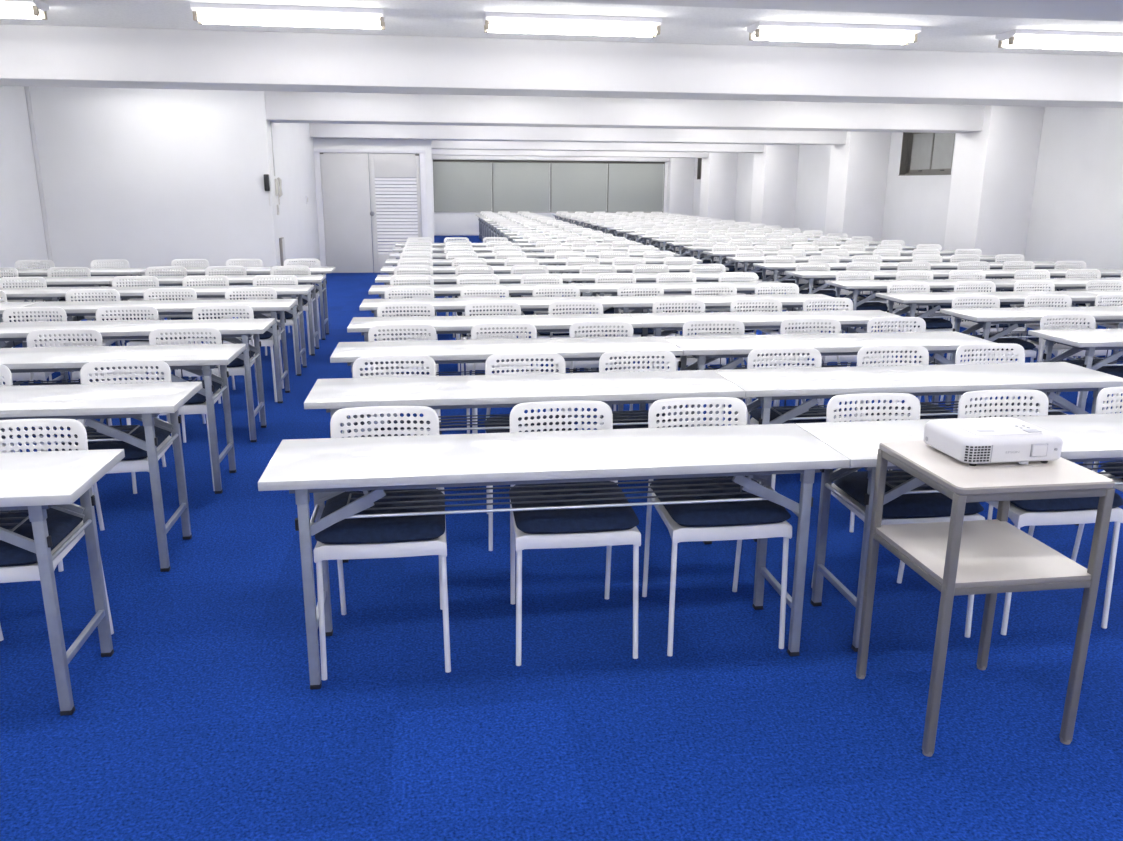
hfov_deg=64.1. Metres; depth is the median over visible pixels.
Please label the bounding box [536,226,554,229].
chair
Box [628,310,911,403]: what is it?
folding table
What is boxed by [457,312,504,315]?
cushion
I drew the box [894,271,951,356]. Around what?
chair
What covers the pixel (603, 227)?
folding table
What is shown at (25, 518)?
wire shelf
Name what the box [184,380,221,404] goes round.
cushion
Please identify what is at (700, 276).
folding table
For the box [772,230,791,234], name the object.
chair
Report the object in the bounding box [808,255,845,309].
chair
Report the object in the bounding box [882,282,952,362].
chair
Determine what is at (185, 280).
chair
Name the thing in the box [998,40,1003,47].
socket
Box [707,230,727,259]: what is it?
chair
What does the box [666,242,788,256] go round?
folding table
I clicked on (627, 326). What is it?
chair
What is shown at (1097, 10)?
beam
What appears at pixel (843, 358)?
chair
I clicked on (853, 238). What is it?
chair
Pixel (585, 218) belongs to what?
chair
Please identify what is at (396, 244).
folding table
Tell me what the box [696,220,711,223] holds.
chair
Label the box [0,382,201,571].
folding table
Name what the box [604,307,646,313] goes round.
cushion
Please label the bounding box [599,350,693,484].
chair
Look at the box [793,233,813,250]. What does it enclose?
chair
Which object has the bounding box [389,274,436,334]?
chair
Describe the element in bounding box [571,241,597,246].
chair
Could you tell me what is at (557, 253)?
chair
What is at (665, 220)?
chair
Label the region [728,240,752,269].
chair
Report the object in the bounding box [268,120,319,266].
wall
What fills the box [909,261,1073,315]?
folding table
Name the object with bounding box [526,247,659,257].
folding table
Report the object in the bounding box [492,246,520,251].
chair
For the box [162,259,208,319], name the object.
chair
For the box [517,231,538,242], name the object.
chair
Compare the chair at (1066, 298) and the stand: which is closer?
the stand
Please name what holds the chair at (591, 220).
on the floor
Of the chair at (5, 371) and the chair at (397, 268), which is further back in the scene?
the chair at (397, 268)
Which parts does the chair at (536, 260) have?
backrest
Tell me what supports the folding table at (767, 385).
on the floor
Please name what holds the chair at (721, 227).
on the floor
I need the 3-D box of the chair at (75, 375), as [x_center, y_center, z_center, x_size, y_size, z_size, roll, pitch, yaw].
[-2.717,-0.290,5.548,0.410,0.773,0.512,-2,15,-8]
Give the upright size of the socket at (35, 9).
0.080 m
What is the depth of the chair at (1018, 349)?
4.51 m
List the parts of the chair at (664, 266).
backrest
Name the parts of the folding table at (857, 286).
leg, leg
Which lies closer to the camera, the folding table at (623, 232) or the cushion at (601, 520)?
the cushion at (601, 520)
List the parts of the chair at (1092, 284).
backrest, seat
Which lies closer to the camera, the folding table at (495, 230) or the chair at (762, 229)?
the chair at (762, 229)
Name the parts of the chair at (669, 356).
backrest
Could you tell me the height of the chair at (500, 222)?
0.773 m
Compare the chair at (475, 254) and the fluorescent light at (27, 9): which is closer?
the fluorescent light at (27, 9)
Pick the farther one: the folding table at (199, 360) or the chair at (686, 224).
the chair at (686, 224)
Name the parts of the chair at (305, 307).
backrest, seat, leg, leg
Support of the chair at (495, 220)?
on the floor
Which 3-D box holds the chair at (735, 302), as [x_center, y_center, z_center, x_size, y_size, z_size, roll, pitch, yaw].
[1.383,-0.412,6.110,0.410,0.773,0.512,-2,15,-8]
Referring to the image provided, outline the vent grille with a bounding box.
[964,446,990,461]
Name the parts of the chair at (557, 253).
backrest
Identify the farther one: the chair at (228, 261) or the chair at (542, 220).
the chair at (542, 220)
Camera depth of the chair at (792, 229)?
17.05 m
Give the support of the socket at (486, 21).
attached to the fluorescent light at (499, 22)
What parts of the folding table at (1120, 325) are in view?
leg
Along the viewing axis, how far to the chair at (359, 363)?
4.09 m
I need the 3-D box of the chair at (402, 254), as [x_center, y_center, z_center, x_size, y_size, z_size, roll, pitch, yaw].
[-1.654,-1.522,10.273,0.410,0.773,0.512,-2,15,-8]
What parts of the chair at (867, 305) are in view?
backrest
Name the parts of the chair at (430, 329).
backrest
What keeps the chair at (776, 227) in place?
on the floor
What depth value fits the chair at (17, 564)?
2.85 m
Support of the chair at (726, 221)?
on the floor
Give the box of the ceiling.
[0,0,1122,55]
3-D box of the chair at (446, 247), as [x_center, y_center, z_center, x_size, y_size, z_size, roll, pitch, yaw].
[-1.278,-1.793,11.314,0.410,0.773,0.512,-2,15,-8]
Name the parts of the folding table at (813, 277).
leg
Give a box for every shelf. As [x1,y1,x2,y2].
[0,511,28,531]
[1,418,139,438]
[3,369,196,385]
[347,476,750,509]
[368,410,664,427]
[381,367,619,375]
[708,356,940,369]
[771,392,1062,415]
[812,280,835,288]
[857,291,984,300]
[875,519,1090,587]
[879,440,1114,494]
[886,462,1122,487]
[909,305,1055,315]
[980,324,1031,335]
[1076,350,1122,363]
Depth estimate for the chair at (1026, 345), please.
6.49 m
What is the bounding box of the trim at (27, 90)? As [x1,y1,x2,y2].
[24,86,52,265]
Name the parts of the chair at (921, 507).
backrest, leg, seat, leg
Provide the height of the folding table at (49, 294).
0.700 m
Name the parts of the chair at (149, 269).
backrest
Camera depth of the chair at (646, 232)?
15.71 m
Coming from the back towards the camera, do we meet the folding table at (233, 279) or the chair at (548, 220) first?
the chair at (548, 220)
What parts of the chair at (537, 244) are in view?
backrest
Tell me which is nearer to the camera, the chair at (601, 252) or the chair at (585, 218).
the chair at (601, 252)
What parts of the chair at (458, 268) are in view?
backrest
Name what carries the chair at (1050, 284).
on the floor
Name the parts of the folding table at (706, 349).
leg, leg, leg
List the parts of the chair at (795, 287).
backrest, seat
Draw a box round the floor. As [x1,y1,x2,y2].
[0,235,1122,840]
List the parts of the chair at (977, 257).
backrest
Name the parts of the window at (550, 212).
sill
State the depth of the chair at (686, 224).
19.66 m
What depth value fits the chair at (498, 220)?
20.00 m
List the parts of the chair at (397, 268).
backrest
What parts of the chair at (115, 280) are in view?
backrest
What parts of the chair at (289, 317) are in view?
backrest, seat, leg, leg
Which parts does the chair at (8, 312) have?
seat, backrest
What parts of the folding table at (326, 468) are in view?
leg, leg, stay rod, leg, leg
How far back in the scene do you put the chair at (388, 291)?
6.86 m
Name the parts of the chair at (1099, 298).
backrest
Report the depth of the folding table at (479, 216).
24.20 m
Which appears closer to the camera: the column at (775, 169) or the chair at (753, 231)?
the chair at (753, 231)
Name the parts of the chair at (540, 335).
backrest, seat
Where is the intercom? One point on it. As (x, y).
(278, 190)
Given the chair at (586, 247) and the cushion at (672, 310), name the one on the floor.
the chair at (586, 247)
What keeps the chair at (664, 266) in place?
on the floor
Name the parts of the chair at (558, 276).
backrest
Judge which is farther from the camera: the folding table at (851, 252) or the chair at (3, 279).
the folding table at (851, 252)
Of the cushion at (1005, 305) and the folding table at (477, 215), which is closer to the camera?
the cushion at (1005, 305)
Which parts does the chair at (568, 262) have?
backrest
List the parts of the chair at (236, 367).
leg, leg, seat, backrest, leg, leg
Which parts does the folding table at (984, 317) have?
leg, leg, stay rod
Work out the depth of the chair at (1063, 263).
9.69 m
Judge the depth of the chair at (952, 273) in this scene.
8.53 m
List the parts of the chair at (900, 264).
backrest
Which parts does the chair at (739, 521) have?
leg, leg, backrest, seat, leg, leg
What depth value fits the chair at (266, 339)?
6.71 m
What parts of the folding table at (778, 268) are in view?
leg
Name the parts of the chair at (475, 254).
backrest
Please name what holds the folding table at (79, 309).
on the floor
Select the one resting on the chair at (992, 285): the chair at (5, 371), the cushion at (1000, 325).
the cushion at (1000, 325)
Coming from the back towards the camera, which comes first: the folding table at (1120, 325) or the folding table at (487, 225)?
the folding table at (487, 225)
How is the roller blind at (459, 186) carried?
attached to the window at (550, 212)
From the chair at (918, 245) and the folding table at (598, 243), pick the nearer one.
the chair at (918, 245)
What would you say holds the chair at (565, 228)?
on the floor
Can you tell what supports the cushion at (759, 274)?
on the chair at (761, 252)
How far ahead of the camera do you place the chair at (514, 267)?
8.80 m
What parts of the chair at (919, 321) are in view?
backrest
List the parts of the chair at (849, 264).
backrest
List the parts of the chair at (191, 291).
seat, backrest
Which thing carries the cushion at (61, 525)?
on the chair at (17, 564)
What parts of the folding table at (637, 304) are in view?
leg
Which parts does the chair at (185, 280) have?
backrest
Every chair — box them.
[0,267,18,287]
[0,277,47,342]
[0,290,12,347]
[0,364,19,452]
[0,419,113,640]
[1,329,111,494]
[2,307,78,444]
[15,260,61,320]
[34,267,95,346]
[45,289,124,382]
[51,360,173,571]
[72,306,168,422]
[80,260,129,342]
[95,276,161,345]
[126,327,223,493]
[127,288,203,379]
[145,266,193,342]
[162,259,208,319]
[170,275,230,375]
[176,305,260,442]
[205,266,247,318]
[218,287,283,403]
[226,259,262,298]
[253,275,302,374]
[265,266,315,355]
[279,259,320,339]
[314,406,450,679]
[349,355,446,544]
[368,324,440,421]
[375,303,438,416]
[382,287,436,372]
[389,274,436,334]
[394,265,437,339]
[397,258,432,265]
[400,252,432,258]
[403,246,431,252]
[405,241,431,246]
[407,237,431,242]
[444,237,468,242]
[444,246,473,297]
[445,241,471,246]
[446,252,477,315]
[452,258,486,336]
[455,265,493,339]
[457,274,504,371]
[460,286,514,374]
[465,302,530,432]
[471,323,546,433]
[483,237,507,242]
[484,353,576,550]
[486,241,512,246]
[491,217,505,233]
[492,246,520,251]
[494,219,509,239]
[495,251,526,258]
[497,220,512,239]
[500,222,516,225]
[503,224,520,227]
[504,258,538,314]
[507,226,526,237]
[509,401,640,665]
[511,228,530,232]
[511,265,548,314]
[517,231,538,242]
[520,220,536,223]
[521,274,569,368]
[523,234,545,238]
[524,222,540,225]
[528,237,552,257]
[529,224,546,227]
[532,285,590,371]
[535,241,561,264]
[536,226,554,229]
[541,219,555,221]
[543,228,562,232]
[544,246,572,272]
[547,220,562,223]
[548,301,616,411]
[549,231,570,235]
[554,251,585,282]
[557,234,579,238]
[559,224,576,227]
[564,226,582,229]
[565,237,589,242]
[566,257,599,296]
[569,321,651,429]
[571,215,583,222]
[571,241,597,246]
[572,228,591,232]
[577,216,591,223]
[579,264,616,313]
[582,231,602,234]
[583,217,597,229]
[584,246,612,251]
[590,219,604,230]
[591,234,612,238]
[595,273,647,361]
[598,216,610,228]
[599,251,628,257]
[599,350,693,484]
[602,237,625,241]
[604,222,621,236]
[611,241,636,246]
[612,257,645,264]
[613,219,628,232]
[614,224,634,239]
[617,285,678,370]
[619,216,632,218]
[623,226,643,242]
[627,245,654,251]
[629,222,644,225]
[632,264,679,335]
[635,228,655,244]
[636,219,650,221]
[639,224,655,227]
[642,397,791,655]
[643,251,672,257]
[645,216,658,218]
[645,220,659,223]
[645,231,669,249]
[652,226,670,229]
[652,299,725,424]
[655,222,670,225]
[656,273,710,366]
[659,233,686,254]
[663,219,677,221]
[663,228,688,254]
[663,257,696,264]
[667,224,689,254]
[674,220,688,223]
[674,237,703,258]
[677,231,696,251]
[679,226,697,229]
[683,319,755,398]
[684,219,698,221]
[685,222,701,225]
[688,284,755,366]
[690,264,725,334]
[691,233,712,256]
[692,228,711,231]
[692,240,725,263]
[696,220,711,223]
[697,224,714,227]
[707,219,720,221]
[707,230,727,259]
[708,237,731,262]
[712,226,729,229]
[712,245,748,271]
[718,272,773,364]
[720,220,735,223]
[723,224,739,227]
[724,233,745,237]
[727,228,745,231]
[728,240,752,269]
[730,299,803,405]
[735,222,750,225]
[735,250,772,281]
[738,226,755,229]
[744,230,763,234]
[745,237,767,269]
[747,347,856,532]
[748,224,765,227]
[753,283,818,365]
[754,228,771,231]
[754,245,790,293]
[764,226,780,229]
[764,233,785,237]
[764,255,807,293]
[767,240,791,245]
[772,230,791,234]
[776,249,806,310]
[776,318,868,409]
[782,228,799,231]
[785,236,807,241]
[792,244,818,250]
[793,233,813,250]
[795,262,846,332]
[795,298,879,406]
[803,230,822,234]
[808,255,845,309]
[811,393,984,637]
[812,240,835,245]
[819,236,840,241]
[821,249,848,255]
[827,233,847,237]
[835,271,895,357]
[839,244,864,249]
[841,262,897,332]
[845,240,868,245]
[850,255,898,310]
[851,236,872,241]
[854,345,957,421]
[861,317,961,411]
[873,249,900,304]
[877,244,901,249]
[881,240,904,244]
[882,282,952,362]
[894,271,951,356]
[897,262,949,320]
[912,249,939,255]
[912,255,947,290]
[916,244,941,249]
[940,295,1035,400]
[943,255,979,318]
[945,270,1011,356]
[946,281,1026,358]
[953,343,1073,519]
[955,249,999,278]
[957,261,1011,304]
[958,390,1122,634]
[995,254,1024,305]
[1002,261,1049,334]
[1005,281,1087,361]
[1012,270,1078,356]
[1012,295,1110,406]
[1031,314,1122,405]
[1054,261,1108,328]
[1065,269,1110,306]
[1071,386,1122,561]
[1075,280,1122,357]
[1095,294,1122,394]
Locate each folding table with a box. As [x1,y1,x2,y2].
[0,276,117,345]
[0,287,86,379]
[0,302,36,384]
[0,318,274,441]
[0,344,245,493]
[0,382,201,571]
[0,449,124,715]
[1,268,145,287]
[13,299,297,402]
[71,285,313,379]
[108,275,325,355]
[139,267,334,339]
[258,423,849,689]
[304,370,744,562]
[330,337,682,409]
[347,314,641,417]
[359,296,611,374]
[368,283,588,370]
[375,273,572,298]
[380,265,558,284]
[385,258,547,265]
[389,252,536,258]
[392,247,528,252]
[395,243,521,246]
[475,214,523,238]
[477,215,525,240]
[479,216,527,238]
[481,218,549,242]
[483,219,540,239]
[485,220,560,239]
[487,222,565,239]
[490,224,572,239]
[493,226,578,239]
[496,228,570,239]
[500,230,596,240]
[504,233,604,242]
[508,235,615,242]
[513,239,629,251]
[520,242,643,257]
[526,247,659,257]
[534,252,679,264]
[543,258,702,272]
[552,214,604,219]
[554,265,728,311]
[556,215,611,221]
[561,216,611,222]
[566,218,616,225]
[566,272,758,313]
[571,219,632,225]
[577,220,635,227]
[581,281,791,364]
[584,222,642,229]
[591,224,673,232]
[598,226,678,233]
[601,294,844,369]
[607,228,690,254]
[616,230,705,259]
[627,232,724,242]
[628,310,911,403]
[638,235,746,245]
[651,238,763,269]
[663,331,998,420]
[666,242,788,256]
[674,224,748,225]
[683,246,815,263]
[687,226,763,227]
[698,228,781,229]
[703,251,840,265]
[714,362,1122,541]
[723,232,820,234]
[726,256,882,300]
[740,235,845,237]
[753,262,921,315]
[760,238,861,241]
[783,242,900,245]
[785,270,973,293]
[796,413,1122,651]
[810,245,933,250]
[825,279,1035,362]
[838,250,974,255]
[875,291,1116,361]
[876,255,1018,303]
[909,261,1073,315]
[940,306,1122,405]
[972,269,1121,334]
[1009,278,1122,359]
[1028,328,1122,409]
[1082,290,1122,363]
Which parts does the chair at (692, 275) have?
backrest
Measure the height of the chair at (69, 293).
0.773 m
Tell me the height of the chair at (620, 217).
0.773 m
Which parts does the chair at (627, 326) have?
backrest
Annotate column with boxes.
[666,158,694,215]
[699,152,737,219]
[750,145,798,229]
[824,132,890,241]
[944,105,1044,291]
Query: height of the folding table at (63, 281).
0.700 m
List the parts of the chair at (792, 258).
backrest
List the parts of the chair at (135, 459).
leg, leg, backrest, seat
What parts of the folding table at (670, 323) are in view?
leg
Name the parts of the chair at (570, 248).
backrest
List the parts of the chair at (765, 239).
backrest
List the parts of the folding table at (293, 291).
leg, leg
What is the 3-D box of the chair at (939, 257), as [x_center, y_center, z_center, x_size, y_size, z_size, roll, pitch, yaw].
[4.284,-1.494,10.305,0.410,0.773,0.512,-2,15,-8]
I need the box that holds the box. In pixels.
[279,237,285,265]
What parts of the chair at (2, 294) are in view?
backrest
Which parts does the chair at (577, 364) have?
backrest, seat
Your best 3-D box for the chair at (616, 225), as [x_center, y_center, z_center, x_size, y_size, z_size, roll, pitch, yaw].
[1.300,-3.623,18.353,0.410,0.773,0.512,-2,15,-7]
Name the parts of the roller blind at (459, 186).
rail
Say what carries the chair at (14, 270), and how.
on the floor
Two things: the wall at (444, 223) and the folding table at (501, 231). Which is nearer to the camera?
the folding table at (501, 231)
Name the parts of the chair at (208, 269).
backrest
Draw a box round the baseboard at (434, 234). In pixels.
[434,234,478,235]
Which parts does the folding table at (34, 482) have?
leg, leg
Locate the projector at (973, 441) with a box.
[923,417,1062,465]
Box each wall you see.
[0,86,48,267]
[29,86,278,275]
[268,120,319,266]
[432,159,667,233]
[693,107,1122,289]
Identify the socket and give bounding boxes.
[32,6,39,16]
[40,11,46,19]
[193,11,198,20]
[379,17,383,26]
[485,20,488,29]
[656,26,660,34]
[749,33,753,40]
[755,29,759,37]
[912,34,917,42]
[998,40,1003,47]
[1008,37,1014,45]
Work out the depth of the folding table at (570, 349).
4.72 m
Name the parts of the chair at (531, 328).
leg, leg, backrest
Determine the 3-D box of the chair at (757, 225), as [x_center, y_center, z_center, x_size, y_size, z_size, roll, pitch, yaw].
[4.141,-3.708,18.747,0.410,0.773,0.512,-2,15,-7]
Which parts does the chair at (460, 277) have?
leg, backrest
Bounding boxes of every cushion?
[0,508,82,566]
[29,383,80,384]
[51,426,171,460]
[95,315,148,320]
[130,338,185,340]
[170,314,226,319]
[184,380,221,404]
[215,350,254,367]
[240,326,272,339]
[254,308,298,319]
[315,488,444,544]
[349,420,441,436]
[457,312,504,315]
[484,415,576,432]
[509,481,638,533]
[522,311,560,314]
[538,332,568,335]
[601,411,693,428]
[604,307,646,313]
[633,328,677,333]
[650,476,790,526]
[663,310,710,312]
[694,368,746,369]
[700,260,725,263]
[709,329,753,332]
[725,265,748,271]
[749,407,849,423]
[754,272,770,278]
[766,280,807,287]
[799,290,846,297]
[833,470,983,518]
[843,301,895,311]
[857,291,892,297]
[860,403,957,420]
[897,303,951,310]
[902,316,952,328]
[962,320,1024,327]
[966,304,1011,307]
[966,403,1066,417]
[970,335,1035,349]
[1010,493,1122,511]
[1028,337,1057,343]
[1059,360,1122,377]
[1100,461,1122,478]
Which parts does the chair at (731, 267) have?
backrest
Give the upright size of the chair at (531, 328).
0.773 m
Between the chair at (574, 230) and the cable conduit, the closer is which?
the cable conduit
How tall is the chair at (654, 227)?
0.773 m
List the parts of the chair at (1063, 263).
backrest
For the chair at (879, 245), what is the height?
0.773 m
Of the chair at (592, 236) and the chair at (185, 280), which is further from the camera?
the chair at (592, 236)
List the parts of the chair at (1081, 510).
backrest, leg, leg, seat, leg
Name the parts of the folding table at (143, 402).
stay rod, leg, leg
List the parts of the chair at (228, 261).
backrest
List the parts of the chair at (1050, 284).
backrest, leg, seat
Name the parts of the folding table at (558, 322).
leg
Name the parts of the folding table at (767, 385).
leg, leg, stay rod, leg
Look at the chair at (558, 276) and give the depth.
7.93 m
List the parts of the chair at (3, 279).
backrest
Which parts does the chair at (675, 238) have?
backrest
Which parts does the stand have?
leg, leg, shelf frame, leg, frame, leg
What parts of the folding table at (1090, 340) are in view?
leg, leg, stay rod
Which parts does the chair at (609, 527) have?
leg, leg, backrest, seat, leg, leg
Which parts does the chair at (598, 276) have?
backrest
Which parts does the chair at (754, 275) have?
backrest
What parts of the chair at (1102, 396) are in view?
leg, backrest, seat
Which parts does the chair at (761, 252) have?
backrest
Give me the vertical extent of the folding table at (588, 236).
0.700 m
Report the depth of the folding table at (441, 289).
7.41 m
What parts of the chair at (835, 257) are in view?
backrest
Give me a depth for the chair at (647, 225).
18.57 m
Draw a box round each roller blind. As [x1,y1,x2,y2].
[433,160,492,211]
[493,161,550,211]
[551,162,607,211]
[608,162,664,211]
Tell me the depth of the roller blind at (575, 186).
28.10 m
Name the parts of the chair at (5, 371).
backrest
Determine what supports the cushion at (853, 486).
on the chair at (921, 507)
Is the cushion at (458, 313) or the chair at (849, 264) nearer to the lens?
the cushion at (458, 313)
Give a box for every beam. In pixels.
[0,24,1122,107]
[264,91,984,132]
[309,123,846,144]
[431,140,763,152]
[431,149,708,157]
[432,155,669,160]
[516,0,1122,20]
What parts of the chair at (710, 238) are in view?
backrest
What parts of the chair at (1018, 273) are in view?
backrest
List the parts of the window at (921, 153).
sash, pane, sill, sash, pane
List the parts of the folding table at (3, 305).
leg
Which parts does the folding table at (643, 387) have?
stay rod, leg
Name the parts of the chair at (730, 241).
backrest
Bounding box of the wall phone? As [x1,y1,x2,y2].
[263,174,269,204]
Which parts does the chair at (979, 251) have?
backrest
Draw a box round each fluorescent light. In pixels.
[0,0,48,19]
[190,2,384,29]
[483,12,662,37]
[747,21,921,44]
[995,29,1122,50]
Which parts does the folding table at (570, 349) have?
leg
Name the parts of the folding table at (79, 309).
leg, leg, leg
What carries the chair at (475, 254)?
on the floor
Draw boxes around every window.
[433,159,664,213]
[697,158,701,179]
[899,132,954,175]
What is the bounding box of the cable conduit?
[270,121,274,175]
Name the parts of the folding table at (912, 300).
leg, leg, stay rod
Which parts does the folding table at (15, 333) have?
leg, leg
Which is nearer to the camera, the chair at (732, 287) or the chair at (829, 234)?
the chair at (732, 287)
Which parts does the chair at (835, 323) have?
backrest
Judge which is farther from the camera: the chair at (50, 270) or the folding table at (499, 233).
the folding table at (499, 233)
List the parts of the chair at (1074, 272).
backrest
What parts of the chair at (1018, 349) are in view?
leg, backrest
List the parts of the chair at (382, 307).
backrest, seat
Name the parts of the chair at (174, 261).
backrest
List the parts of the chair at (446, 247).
backrest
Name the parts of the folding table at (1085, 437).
leg, leg, stay rod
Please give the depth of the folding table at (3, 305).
6.27 m
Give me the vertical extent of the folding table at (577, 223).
0.700 m
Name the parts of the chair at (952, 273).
backrest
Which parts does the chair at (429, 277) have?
backrest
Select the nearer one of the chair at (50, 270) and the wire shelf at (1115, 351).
the wire shelf at (1115, 351)
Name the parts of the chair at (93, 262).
backrest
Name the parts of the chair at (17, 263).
backrest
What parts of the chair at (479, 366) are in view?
leg, backrest, seat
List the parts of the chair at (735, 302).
backrest, seat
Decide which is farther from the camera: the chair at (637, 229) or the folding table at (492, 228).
the folding table at (492, 228)
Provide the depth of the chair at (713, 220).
21.66 m
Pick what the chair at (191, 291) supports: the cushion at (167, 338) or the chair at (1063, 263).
the cushion at (167, 338)
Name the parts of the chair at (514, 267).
backrest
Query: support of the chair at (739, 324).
on the floor
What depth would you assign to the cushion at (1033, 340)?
6.45 m
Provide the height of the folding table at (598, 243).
0.700 m
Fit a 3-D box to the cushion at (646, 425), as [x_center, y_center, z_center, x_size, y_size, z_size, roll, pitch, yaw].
[0.400,0.024,4.038,0.400,0.058,0.406,-2,15,-9]
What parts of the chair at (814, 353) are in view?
seat, leg, backrest, leg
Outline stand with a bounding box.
[856,440,1114,756]
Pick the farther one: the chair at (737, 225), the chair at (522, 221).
the chair at (522, 221)
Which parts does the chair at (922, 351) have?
backrest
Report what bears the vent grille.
attached to the projector at (973, 441)
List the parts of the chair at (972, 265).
backrest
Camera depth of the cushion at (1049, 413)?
4.25 m
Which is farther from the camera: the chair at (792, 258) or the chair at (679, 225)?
the chair at (679, 225)
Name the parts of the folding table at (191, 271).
leg, leg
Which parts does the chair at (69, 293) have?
seat, backrest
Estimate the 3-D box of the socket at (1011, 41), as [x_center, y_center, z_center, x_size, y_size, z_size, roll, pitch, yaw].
[3.352,-2.838,6.677,0.028,0.080,0.036,-2,15,-8]
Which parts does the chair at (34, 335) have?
backrest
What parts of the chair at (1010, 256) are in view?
backrest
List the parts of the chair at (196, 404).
leg, leg, backrest, seat, leg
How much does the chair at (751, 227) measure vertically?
0.773 m
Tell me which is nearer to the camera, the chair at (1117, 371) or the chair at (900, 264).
the chair at (1117, 371)
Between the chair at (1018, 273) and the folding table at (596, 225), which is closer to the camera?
the chair at (1018, 273)
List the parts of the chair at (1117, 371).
backrest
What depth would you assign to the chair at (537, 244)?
12.58 m
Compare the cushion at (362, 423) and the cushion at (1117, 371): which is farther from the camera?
the cushion at (1117, 371)
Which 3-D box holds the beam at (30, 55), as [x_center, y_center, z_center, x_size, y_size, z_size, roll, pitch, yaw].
[0.665,-2.972,7.639,12.850,0.380,0.580,-2,15,-8]
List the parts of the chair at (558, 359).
leg, backrest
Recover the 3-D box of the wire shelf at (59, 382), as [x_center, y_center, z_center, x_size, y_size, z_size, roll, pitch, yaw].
[-2.543,-0.220,4.454,1.347,0.097,0.203,-2,15,-8]
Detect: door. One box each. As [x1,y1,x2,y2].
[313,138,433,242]
[313,149,427,273]
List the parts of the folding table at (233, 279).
leg, leg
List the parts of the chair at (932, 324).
backrest, seat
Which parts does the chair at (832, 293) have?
backrest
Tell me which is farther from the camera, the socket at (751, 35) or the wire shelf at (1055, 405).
the socket at (751, 35)
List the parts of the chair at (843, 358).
backrest, seat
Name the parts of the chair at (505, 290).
backrest, seat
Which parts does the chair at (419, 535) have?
leg, leg, seat, backrest, leg, leg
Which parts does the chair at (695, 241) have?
backrest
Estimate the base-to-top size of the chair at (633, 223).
0.773 m
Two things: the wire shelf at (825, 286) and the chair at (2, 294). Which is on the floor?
the chair at (2, 294)
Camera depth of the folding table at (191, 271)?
8.95 m
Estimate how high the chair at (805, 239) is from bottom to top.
0.773 m
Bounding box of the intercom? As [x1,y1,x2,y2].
[274,177,282,204]
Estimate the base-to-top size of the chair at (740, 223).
0.773 m
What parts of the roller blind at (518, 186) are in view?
rail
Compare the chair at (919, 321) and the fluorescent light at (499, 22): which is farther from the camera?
the fluorescent light at (499, 22)
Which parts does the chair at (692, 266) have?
backrest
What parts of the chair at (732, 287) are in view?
backrest, seat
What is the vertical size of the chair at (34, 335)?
0.773 m
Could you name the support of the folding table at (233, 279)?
on the floor
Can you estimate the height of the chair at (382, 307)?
0.773 m
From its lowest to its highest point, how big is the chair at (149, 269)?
0.773 m
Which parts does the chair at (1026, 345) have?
leg, backrest, seat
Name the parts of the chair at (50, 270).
backrest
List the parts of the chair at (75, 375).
seat, backrest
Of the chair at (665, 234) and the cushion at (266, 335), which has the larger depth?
the chair at (665, 234)
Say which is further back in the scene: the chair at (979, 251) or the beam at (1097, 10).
the chair at (979, 251)
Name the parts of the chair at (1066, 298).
backrest, seat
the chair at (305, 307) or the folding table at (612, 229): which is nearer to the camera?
the chair at (305, 307)
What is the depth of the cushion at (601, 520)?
2.89 m
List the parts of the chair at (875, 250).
backrest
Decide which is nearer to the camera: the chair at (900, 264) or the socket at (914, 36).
the socket at (914, 36)
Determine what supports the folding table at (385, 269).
on the floor
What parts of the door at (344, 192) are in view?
louvre panel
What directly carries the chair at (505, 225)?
on the floor
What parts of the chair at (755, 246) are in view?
backrest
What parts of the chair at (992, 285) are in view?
backrest, seat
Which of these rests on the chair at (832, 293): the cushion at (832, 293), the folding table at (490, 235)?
the cushion at (832, 293)
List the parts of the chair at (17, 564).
leg, seat, backrest, leg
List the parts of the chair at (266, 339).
leg, seat, backrest, leg, leg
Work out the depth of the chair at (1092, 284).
7.67 m
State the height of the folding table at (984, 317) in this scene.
0.700 m
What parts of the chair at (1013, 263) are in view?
backrest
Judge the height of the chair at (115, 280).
0.773 m
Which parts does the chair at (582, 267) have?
backrest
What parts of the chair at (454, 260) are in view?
backrest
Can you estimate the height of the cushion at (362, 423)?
0.058 m
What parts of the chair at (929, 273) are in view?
backrest, seat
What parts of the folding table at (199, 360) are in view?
leg, leg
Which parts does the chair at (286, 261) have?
backrest, leg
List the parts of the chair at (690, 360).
backrest, seat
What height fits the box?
0.430 m
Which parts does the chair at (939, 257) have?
backrest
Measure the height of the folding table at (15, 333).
0.700 m
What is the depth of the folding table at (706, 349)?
4.96 m
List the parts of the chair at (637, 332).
backrest, seat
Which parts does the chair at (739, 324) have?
backrest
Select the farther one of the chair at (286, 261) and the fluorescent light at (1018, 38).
the chair at (286, 261)
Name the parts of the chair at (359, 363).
backrest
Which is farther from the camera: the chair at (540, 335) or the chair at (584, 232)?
the chair at (584, 232)
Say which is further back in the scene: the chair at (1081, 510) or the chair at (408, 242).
the chair at (408, 242)
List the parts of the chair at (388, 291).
backrest, seat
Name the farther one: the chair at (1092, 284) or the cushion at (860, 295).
the cushion at (860, 295)
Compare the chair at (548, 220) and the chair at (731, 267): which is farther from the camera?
the chair at (548, 220)
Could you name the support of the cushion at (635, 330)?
on the chair at (637, 332)
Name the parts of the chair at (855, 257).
backrest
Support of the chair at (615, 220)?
on the floor
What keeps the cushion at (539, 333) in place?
on the chair at (540, 335)
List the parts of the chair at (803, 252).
backrest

